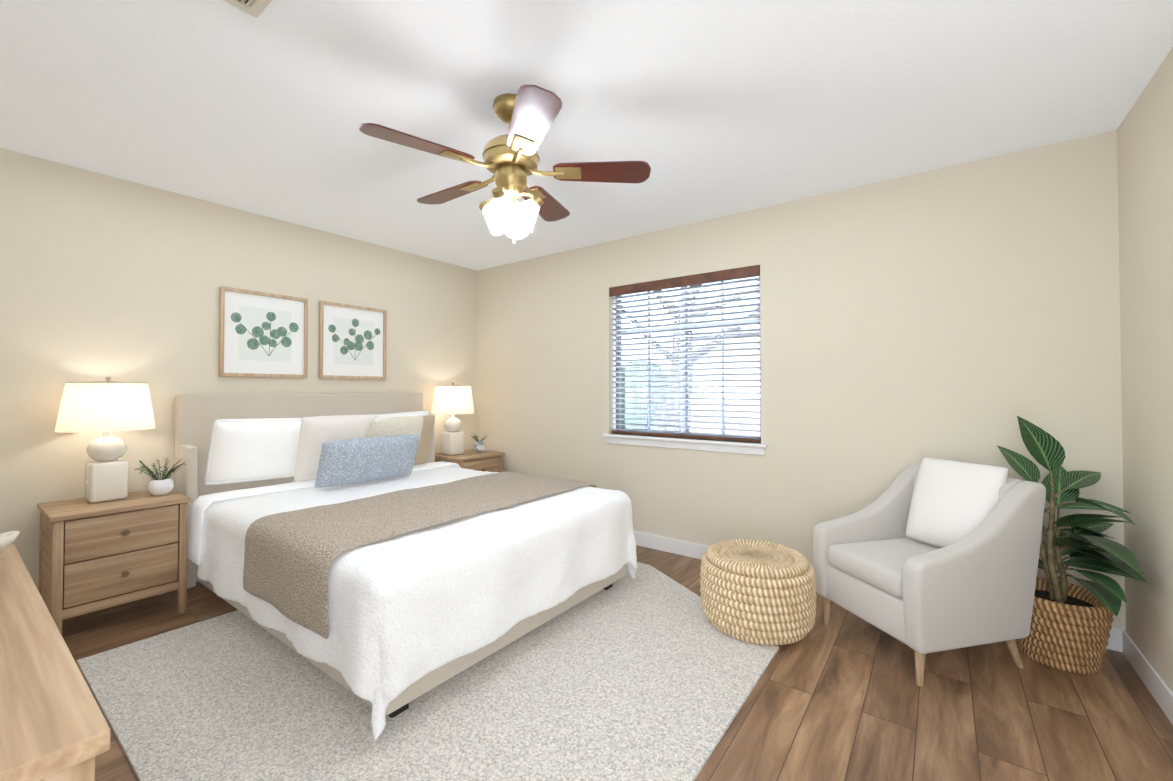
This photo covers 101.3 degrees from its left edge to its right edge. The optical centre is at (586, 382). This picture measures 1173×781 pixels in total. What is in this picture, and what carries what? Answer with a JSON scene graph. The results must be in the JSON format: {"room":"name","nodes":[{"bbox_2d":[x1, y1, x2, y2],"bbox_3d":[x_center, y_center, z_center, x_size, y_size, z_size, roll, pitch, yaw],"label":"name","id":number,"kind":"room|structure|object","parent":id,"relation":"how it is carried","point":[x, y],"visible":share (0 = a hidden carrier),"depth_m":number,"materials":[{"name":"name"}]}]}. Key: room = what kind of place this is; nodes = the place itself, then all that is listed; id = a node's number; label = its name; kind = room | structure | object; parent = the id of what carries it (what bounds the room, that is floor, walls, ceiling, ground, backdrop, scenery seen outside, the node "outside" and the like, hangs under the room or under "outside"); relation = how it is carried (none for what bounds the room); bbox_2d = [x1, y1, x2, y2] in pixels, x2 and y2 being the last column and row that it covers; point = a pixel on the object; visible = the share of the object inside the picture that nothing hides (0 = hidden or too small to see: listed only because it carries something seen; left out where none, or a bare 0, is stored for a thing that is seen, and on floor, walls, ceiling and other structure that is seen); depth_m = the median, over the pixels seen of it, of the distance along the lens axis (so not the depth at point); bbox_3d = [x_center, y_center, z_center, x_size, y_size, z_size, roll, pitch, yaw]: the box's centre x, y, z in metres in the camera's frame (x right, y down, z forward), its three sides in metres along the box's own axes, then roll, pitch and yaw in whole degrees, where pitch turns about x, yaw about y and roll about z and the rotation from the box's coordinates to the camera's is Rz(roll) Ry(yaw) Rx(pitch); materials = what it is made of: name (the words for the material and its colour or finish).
{"room":"bedroom","nodes":[
{"label":"bedroom","id":0,"kind":"room"},
{"bbox_2d":[0,148,476,590],"bbox_3d":[-2.285,0.046,3.477,0.160,2.440,4.020,-1,-1,36],"label":"wall","id":1,"kind":"structure","parent":0,"point":[102,277],"depth_m":2.89,"materials":[{"name":"beige paint"}]},
{"bbox_2d":[219,286,307,377],"bbox_3d":[-2.245,-0.336,3.372,0.028,0.590,0.540,-1,-1,36],"label":"framed artwork","id":2,"kind":"object","parent":1,"relation":"attached to","point":[262,334],"visible":1,"depth_m":3.35,"materials":[{"name":"white paper"}]},
{"bbox_2d":[319,301,386,378],"bbox_3d":[-1.871,-0.328,3.879,0.028,0.590,0.540,-1,-1,36],"label":"framed artwork","id":3,"kind":"object","parent":1,"relation":"attached to","point":[352,341],"visible":1,"depth_m":3.86,"materials":[{"name":"white paper"}]},
{"bbox_2d":[0,0,1172,270],"bbox_3d":[-0.410,-1.255,2.114,4.820,0.120,4.020,-1,-1,36],"label":"ceiling","id":4,"kind":"structure","parent":0,"point":[710,108],"depth_m":2.00,"materials":[{"name":"white paint"}]},
{"bbox_2d":[223,0,271,17],"bbox_3d":[-1.009,-1.199,1.359,0.370,0.015,0.265,-1,-1,36],"label":"ceiling vent","id":5,"kind":"object","parent":4,"relation":"in","point":[255,8],"visible":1,"depth_m":1.52,"materials":[{"name":"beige metal"}]},
{"bbox_2d":[359,84,650,244],"bbox_3d":[-0.359,-0.883,2.082,1.103,0.624,1.150,-1,-1,36],"label":"ceiling fan","id":6,"kind":"object","parent":4,"relation":"hanging from","point":[527,114],"visible":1,"depth_m":2.00,"materials":[{"name":"brown wood"}]},
{"bbox_2d":[62,545,1172,780],"bbox_3d":[-0.410,1.305,2.074,4.820,0.120,4.020,-1,-1,36],"label":"floor","id":7,"kind":"structure","parent":0,"point":[842,695],"depth_m":1.82,"materials":[{"name":"brown wood"}]},
{"bbox_2d":[0,544,110,780],"bbox_3d":[-1.269,0.835,0.773,1.254,0.780,0.522,-1,-1,36],"label":"dresser","id":8,"kind":"object","parent":7,"relation":"on","point":[54,725],"visible":1,"depth_m":0.67,"materials":[{"name":"brown wood"}]},
{"bbox_2d":[0,531,19,554],"bbox_3d":[-1.482,0.384,0.986,0.530,0.125,0.368,0,-1,11],"label":"decorative bowl","id":9,"kind":"object","parent":8,"relation":"on","point":[7,539],"visible":1,"depth_m":1.03,"materials":[{"name":"beige ceramic"}]},
{"bbox_2d":[37,490,190,634],"bbox_3d":[-2.507,0.940,2.560,0.470,0.625,0.520,-1,-1,36],"label":"nightstand","id":10,"kind":"object","parent":7,"relation":"on","point":[131,547],"visible":0.79,"depth_m":2.42,"materials":[{"name":"brown wood"}]},
{"bbox_2d":[55,377,154,502],"bbox_3d":[-2.577,0.297,2.588,0.384,0.659,0.384,-1,-1,36],"label":"lamp","id":11,"kind":"object","parent":10,"relation":"on","point":[108,407],"visible":1,"depth_m":2.51,"materials":[{"name":"white ceramic"}]},
{"bbox_2d":[135,458,186,495],"bbox_3d":[-2.389,0.529,2.714,0.230,0.199,0.243,-1,-1,36],"label":"potted plant","id":12,"kind":"object","parent":10,"relation":"on","point":[158,486],"visible":1,"depth_m":2.68,"materials":[{"name":"white"}]},
{"bbox_2d":[77,562,778,780],"bbox_3d":[-0.513,1.243,2.425,2.480,0.012,2.540,-1,-1,36],"label":"rug","id":13,"kind":"object","parent":7,"relation":"on","point":[648,673],"visible":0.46,"depth_m":1.84,"materials":[{"name":"carpet"}]},
{"bbox_2d":[174,393,637,739],"bbox_3d":[-1.103,0.656,2.965,2.316,1.176,1.804,-1,-1,36],"label":"bed","id":14,"kind":"object","parent":13,"relation":"on","point":[367,548],"visible":1,"depth_m":2.35,"materials":[{"name":"fabric"}]},
{"bbox_2d":[315,435,419,487],"bbox_3d":[-1.417,0.503,3.161,0.212,0.306,0.686,-1,-1,36],"label":"pillow","id":15,"kind":"object","parent":14,"relation":"on","point":[373,461],"depth_m":3.08,"materials":[{"name":"blue fabric"}]},
{"bbox_2d":[367,416,422,448],"bbox_3d":[-1.397,0.448,3.473,0.245,0.426,0.474,-1,-1,36],"label":"pillow","id":16,"kind":"object","parent":14,"relation":"on","point":[407,425],"depth_m":3.37,"materials":[{"name":"beige fabric"}]},
{"bbox_2d":[243,472,597,638],"bbox_3d":[-0.734,0.790,2.690,0.825,0.318,1.808,-1,-1,36],"label":"throw","id":17,"kind":"object","parent":14,"relation":"on","point":[295,562],"depth_m":2.13,"materials":[{"name":"fabric"}]},
{"bbox_2d":[700,539,816,644],"bbox_3d":[0.879,1.060,2.495,0.568,0.355,0.568,-1,-1,36],"label":"pouf","id":18,"kind":"object","parent":13,"relation":"on","point":[758,592],"visible":1,"depth_m":2.28,"materials":[{"name":"beige wicker"}]},
{"bbox_2d":[435,449,504,471],"bbox_3d":[-1.107,0.969,4.458,0.470,0.625,0.520,-1,-1,36],"label":"nightstand","id":19,"kind":"object","parent":7,"relation":"on","point":[488,461],"visible":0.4,"depth_m":4.33,"materials":[{"name":"brown wood"}]},
{"bbox_2d":[431,382,473,454],"bbox_3d":[-1.227,0.325,4.419,0.384,0.659,0.384,-1,-1,36],"label":"lamp","id":20,"kind":"object","parent":19,"relation":"on","point":[452,400],"visible":1,"depth_m":4.32,"materials":[{"name":"white ceramic"}]},
{"bbox_2d":[471,432,487,452],"bbox_3d":[-1.022,0.563,4.528,0.188,0.186,0.207,-1,-1,36],"label":"vase","id":21,"kind":"object","parent":19,"relation":"on","point":[479,447],"visible":1,"depth_m":4.48,"materials":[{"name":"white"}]},
{"bbox_2d":[813,457,1045,686],"bbox_3d":[1.600,0.821,2.313,0.710,0.866,0.623,0,-1,-14],"label":"armchair","id":22,"kind":"object","parent":7,"relation":"on","point":[926,556],"visible":1,"depth_m":2.09,"materials":[{"name":"fabric"}]},
{"bbox_2d":[828,538,937,597],"bbox_3d":[1.512,0.868,2.291,0.512,0.114,0.444,0,-1,-14],"label":"cushion","id":23,"kind":"object","parent":22,"relation":"on","point":[875,564],"depth_m":2.29,"materials":[{"name":"fabric"}]},
{"bbox_2d":[906,457,1007,547],"bbox_3d":[1.784,0.591,2.339,0.229,0.431,0.427,0,-1,-14],"label":"pillow","id":24,"kind":"object","parent":22,"relation":"on","point":[951,499],"depth_m":2.30,"materials":[{"name":"white fabric"}]},
{"bbox_2d":[997,416,1147,673],"bbox_3d":[2.051,0.697,2.162,0.560,1.102,0.573,-1,-1,36],"label":"potted plant","id":25,"kind":"object","parent":7,"relation":"on","point":[1070,627],"visible":0.81,"depth_m":2.10,"materials":[{"name":"plant"}]},
{"bbox_2d":[476,130,1125,630],"bbox_3d":[0.736,0.049,3.647,4.500,2.440,0.160,-1,-1,36],"label":"wall","id":26,"kind":"structure","parent":0,"point":[968,312],"depth_m":2.89,"materials":[{"name":"beige paint"}]},
{"bbox_2d":[603,433,766,454],"bbox_3d":[0.696,0.451,3.611,1.302,0.075,0.135,-1,-1,36],"label":"window sill","id":27,"kind":"structure","parent":26,"relation":"attached to","point":[754,448],"depth_m":3.50,"materials":[{"name":"white"}]},
{"bbox_2d":[616,276,760,438],"bbox_3d":[0.748,-0.188,3.691,1.222,1.205,0.040,-1,-1,36],"label":"window","id":28,"kind":"structure","parent":26,"relation":"in","point":[722,426],"depth_m":3.67,"materials":[{"name":"grey"}]},
{"bbox_2d":[609,265,760,442],"bbox_3d":[0.697,-0.190,3.621,1.214,1.199,0.074,-1,-1,36],"label":"window blind","id":29,"kind":"object","parent":28,"relation":"attached to","point":[722,275],"visible":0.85,"depth_m":3.58,"materials":[{"name":"grey"}]},
{"bbox_2d":[634,531,1119,651],"bbox_3d":[0.684,1.216,3.559,4.500,0.103,0.014,-1,-1,36],"label":"baseboard","id":30,"kind":"structure","parent":26,"relation":"attached to","point":[684,548],"depth_m":3.55,"materials":[{"name":"white"}]},
{"bbox_2d":[1117,47,1172,691],"bbox_3d":[1.466,0.004,0.712,0.160,2.440,4.020,-1,-1,36],"label":"wall","id":31,"kind":"structure","parent":0,"point":[1145,165],"depth_m":1.95,"materials":[{"name":"beige paint"}]},
{"bbox_2d":[1120,629,1172,724],"bbox_3d":[1.393,1.173,0.741,0.014,0.103,3.630,-1,-1,36],"label":"baseboard","id":32,"kind":"structure","parent":31,"relation":"attached to","point":[1122,641],"depth_m":1.95,"materials":[{"name":"white paint"}]},
{"label":"outside","id":33,"kind":"structure","parent":0,"visible":0},
{"bbox_3d":[11.711,2.090,18.082,35.000,0.100,36.130,-1,-1,36],"label":"ground","id":34,"kind":"structure","parent":33,"visible":0},
{"bbox_2d":[622,361,669,429],"bbox_3d":[0.214,0.674,8.228,2.211,2.141,1.799,-1,-1,36],"label":"shrub","id":35,"kind":"object","parent":34,"relation":"on","point":[635,422],"depth_m":7.80,"materials":[{"name":"plant"}]},
{"bbox_2d":[622,283,758,431],"bbox_3d":[2.130,-2.278,7.227,7.571,8.320,1.598,0,-1,26],"label":"tree","id":36,"kind":"object","parent":34,"relation":"on","point":[673,418],"depth_m":7.17,"materials":[{"name":"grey plant"}]},
{"bbox_2d":[653,400,759,435],"bbox_3d":[3.042,1.058,7.181,28.000,1.630,0.070,-1,-1,36],"label":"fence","id":37,"kind":"object","parent":34,"relation":"on","point":[729,414],"depth_m":7.77,"materials":[{"name":"white"}]},
{"bbox_2d":[672,325,759,398],"bbox_3d":[10.076,-0.090,11.263,14.500,4.050,6.500,-1,-1,36],"label":"house","id":38,"kind":"structure","parent":34,"relation":"on","point":[750,377],"depth_m":12.47,"materials":[{"name":"white"}]}
]}

